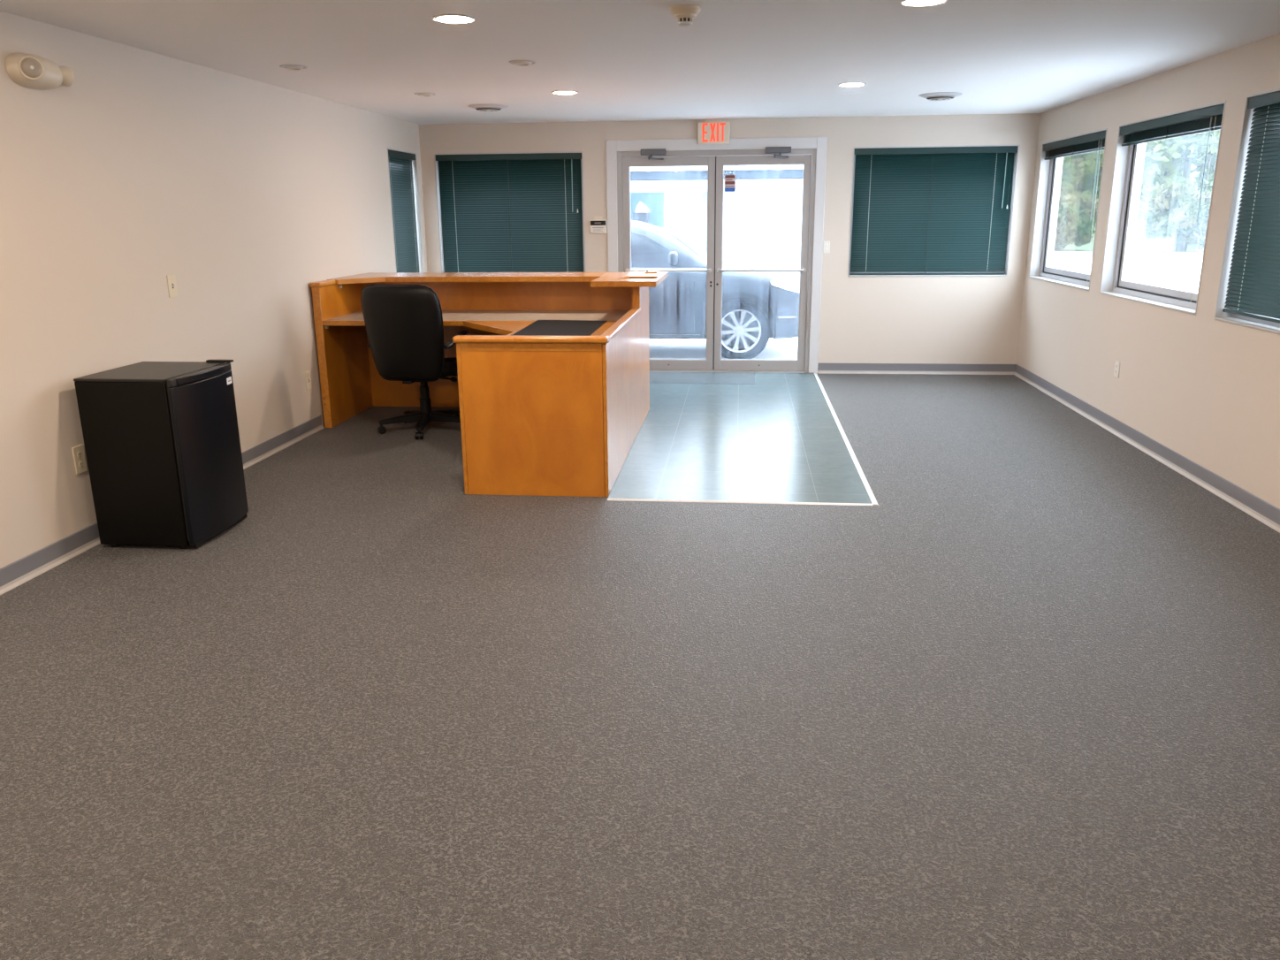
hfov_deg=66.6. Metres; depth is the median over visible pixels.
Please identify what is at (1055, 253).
kerb
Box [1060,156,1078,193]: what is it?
tree
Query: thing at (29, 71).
emergency light
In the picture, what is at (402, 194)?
window blind
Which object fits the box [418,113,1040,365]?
wall
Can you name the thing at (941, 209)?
window blind
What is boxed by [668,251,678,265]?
mirror
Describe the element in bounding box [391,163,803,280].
building
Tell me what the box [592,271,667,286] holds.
countertop
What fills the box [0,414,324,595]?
baseboard
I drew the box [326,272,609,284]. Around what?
countertop
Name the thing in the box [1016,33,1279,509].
wall
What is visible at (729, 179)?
print
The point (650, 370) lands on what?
trim
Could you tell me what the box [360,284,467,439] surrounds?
office chair
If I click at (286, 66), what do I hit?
recessed light
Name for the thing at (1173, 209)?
tree
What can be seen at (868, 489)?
trim
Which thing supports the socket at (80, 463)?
attached to the wall outlet at (78, 452)
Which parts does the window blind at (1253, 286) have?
rail, ladder cord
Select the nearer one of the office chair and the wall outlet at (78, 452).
the wall outlet at (78, 452)
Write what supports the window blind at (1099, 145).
attached to the window at (1050, 170)
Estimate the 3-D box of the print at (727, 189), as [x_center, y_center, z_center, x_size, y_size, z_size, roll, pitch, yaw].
[0.878,-2.835,9.520,0.100,0.040,0.001,1,15,6]
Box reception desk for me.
[309,271,667,496]
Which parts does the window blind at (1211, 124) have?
rail, pull cord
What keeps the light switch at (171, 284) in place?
attached to the wall at (118, 180)
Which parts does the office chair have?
leg, backrest, leg, leg, leg, leg, lever, seat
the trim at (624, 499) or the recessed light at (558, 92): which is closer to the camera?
the trim at (624, 499)
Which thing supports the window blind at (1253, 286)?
attached to the window at (1219, 315)
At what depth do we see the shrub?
35.49 m
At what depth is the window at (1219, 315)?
5.45 m
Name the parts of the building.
window trim, door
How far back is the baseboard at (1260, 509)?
6.18 m
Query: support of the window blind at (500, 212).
attached to the window at (437, 175)
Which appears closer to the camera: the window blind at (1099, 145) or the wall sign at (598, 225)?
the window blind at (1099, 145)
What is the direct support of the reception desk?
on the floor
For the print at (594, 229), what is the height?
0.042 m
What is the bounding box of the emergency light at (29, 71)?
[5,53,74,90]
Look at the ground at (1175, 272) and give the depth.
22.33 m
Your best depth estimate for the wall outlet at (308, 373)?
7.25 m
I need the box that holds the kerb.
[1053,251,1203,258]
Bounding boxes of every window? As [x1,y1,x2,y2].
[387,147,424,272]
[434,151,586,272]
[847,144,1019,276]
[1029,128,1107,290]
[1099,100,1226,314]
[1213,88,1279,334]
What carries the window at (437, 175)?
in the wall at (974, 320)
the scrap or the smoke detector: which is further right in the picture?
the smoke detector
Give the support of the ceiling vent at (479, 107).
in the ceiling
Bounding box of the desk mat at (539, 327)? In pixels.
[512,320,606,335]
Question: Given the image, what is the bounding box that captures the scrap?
[644,269,657,273]
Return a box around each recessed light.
[279,64,307,69]
[414,92,436,96]
[432,14,475,23]
[509,60,536,65]
[551,90,578,94]
[838,82,866,86]
[900,0,947,6]
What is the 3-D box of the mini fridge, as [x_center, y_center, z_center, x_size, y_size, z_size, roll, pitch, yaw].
[-2.380,-0.144,4.946,0.524,0.858,0.560,1,15,6]
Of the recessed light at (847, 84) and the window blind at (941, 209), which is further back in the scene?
the window blind at (941, 209)
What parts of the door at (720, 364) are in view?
rail, rail, closer arm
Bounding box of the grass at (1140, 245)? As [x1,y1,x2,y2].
[1060,238,1203,252]
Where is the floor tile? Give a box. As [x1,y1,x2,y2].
[608,372,872,503]
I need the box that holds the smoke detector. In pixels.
[670,4,700,26]
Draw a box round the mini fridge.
[73,359,248,548]
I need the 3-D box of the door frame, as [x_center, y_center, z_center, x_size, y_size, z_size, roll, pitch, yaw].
[0.745,-2.161,9.752,1.932,2.161,0.134,1,15,6]
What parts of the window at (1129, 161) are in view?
sill, frame, sash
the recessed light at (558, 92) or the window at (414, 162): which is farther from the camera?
the window at (414, 162)
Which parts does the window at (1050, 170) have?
sill, frame, sash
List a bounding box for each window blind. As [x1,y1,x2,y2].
[388,149,419,272]
[435,152,583,272]
[850,145,1017,274]
[1042,129,1105,281]
[1118,103,1224,301]
[1222,91,1279,323]
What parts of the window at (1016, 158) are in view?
sill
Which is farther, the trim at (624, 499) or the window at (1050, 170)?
the window at (1050, 170)
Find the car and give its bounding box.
[630,220,799,358]
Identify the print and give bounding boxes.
[592,227,603,231]
[724,175,735,186]
[724,187,735,191]
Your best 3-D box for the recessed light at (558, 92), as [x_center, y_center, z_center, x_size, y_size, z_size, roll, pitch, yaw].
[-0.551,-2.842,7.159,0.196,0.013,0.196,1,15,6]
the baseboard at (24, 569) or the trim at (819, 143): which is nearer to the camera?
the baseboard at (24, 569)
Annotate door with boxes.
[622,148,716,370]
[713,146,812,371]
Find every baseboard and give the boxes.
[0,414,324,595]
[817,362,1015,374]
[1013,364,1279,533]
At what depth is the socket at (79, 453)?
4.74 m
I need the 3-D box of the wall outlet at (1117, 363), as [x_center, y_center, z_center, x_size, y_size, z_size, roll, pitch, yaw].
[3.462,-0.805,7.079,0.009,0.114,0.082,1,15,6]
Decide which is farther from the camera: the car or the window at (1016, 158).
the car
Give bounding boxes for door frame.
[616,148,816,373]
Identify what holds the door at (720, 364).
in the wall at (974, 320)
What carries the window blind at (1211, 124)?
attached to the window at (1129, 161)
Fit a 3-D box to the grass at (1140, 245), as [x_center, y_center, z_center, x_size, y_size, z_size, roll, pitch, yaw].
[31.745,-8.800,37.004,60.819,0.130,21.455,7,17,26]
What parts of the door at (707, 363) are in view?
closer arm, rail, rail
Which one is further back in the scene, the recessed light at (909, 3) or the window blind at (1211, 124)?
the window blind at (1211, 124)
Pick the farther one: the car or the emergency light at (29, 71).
the car
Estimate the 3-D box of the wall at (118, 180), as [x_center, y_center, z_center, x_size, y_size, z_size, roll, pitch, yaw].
[-2.893,-0.683,3.938,0.180,2.440,12.538,1,15,6]
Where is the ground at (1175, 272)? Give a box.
[649,256,1202,359]
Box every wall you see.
[0,10,427,568]
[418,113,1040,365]
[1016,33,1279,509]
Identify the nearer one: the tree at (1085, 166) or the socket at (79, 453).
the socket at (79, 453)
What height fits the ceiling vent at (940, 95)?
0.038 m
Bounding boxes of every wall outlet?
[71,443,87,474]
[304,371,311,389]
[1113,360,1119,377]
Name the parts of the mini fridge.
panel, door trim, door, kick plate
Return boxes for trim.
[605,137,827,373]
[607,498,872,505]
[649,370,804,373]
[814,373,878,505]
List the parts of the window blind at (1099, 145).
rail, pull cord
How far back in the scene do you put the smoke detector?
4.24 m
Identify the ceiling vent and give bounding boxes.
[468,104,508,111]
[918,91,962,100]
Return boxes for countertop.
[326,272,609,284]
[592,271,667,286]
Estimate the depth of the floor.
3.15 m
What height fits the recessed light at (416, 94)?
0.016 m
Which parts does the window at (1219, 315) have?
sill, frame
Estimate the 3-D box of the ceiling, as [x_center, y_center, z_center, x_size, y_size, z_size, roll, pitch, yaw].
[0.134,-1.881,3.309,6.285,0.150,12.868,1,15,6]
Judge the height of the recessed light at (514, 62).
0.016 m
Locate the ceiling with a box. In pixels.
[0,0,1279,124]
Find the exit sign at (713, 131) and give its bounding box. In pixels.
[697,118,730,144]
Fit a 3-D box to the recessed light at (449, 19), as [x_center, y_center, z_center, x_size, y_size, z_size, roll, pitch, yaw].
[-0.848,-2.097,4.443,0.196,0.013,0.196,1,15,6]
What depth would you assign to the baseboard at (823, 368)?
9.75 m
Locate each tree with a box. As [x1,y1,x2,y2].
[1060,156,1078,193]
[1061,148,1104,225]
[1136,174,1211,251]
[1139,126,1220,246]
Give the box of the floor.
[0,373,1279,959]
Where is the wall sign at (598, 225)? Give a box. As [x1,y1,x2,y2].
[590,216,606,233]
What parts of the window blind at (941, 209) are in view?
ladder cord, rail, lift cord, ladder cord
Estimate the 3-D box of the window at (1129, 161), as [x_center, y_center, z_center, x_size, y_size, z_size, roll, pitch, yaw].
[3.508,-1.791,6.494,0.178,1.210,1.633,1,15,6]
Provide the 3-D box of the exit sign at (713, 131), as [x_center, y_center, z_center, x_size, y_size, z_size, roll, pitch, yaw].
[0.706,-3.338,9.341,0.306,0.227,0.051,1,15,6]
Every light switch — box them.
[166,274,177,297]
[822,241,830,253]
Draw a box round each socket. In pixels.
[76,450,82,457]
[78,461,83,467]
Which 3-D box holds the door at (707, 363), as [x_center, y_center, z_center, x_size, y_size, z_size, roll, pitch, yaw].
[0.289,-2.161,9.708,0.923,2.158,0.176,1,15,6]
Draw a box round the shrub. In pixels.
[1053,179,1098,251]
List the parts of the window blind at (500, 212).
ladder cord, lift cord, ladder cord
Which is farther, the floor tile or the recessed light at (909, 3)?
the floor tile
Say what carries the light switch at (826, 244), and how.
attached to the wall at (974, 320)
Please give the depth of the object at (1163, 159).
37.41 m

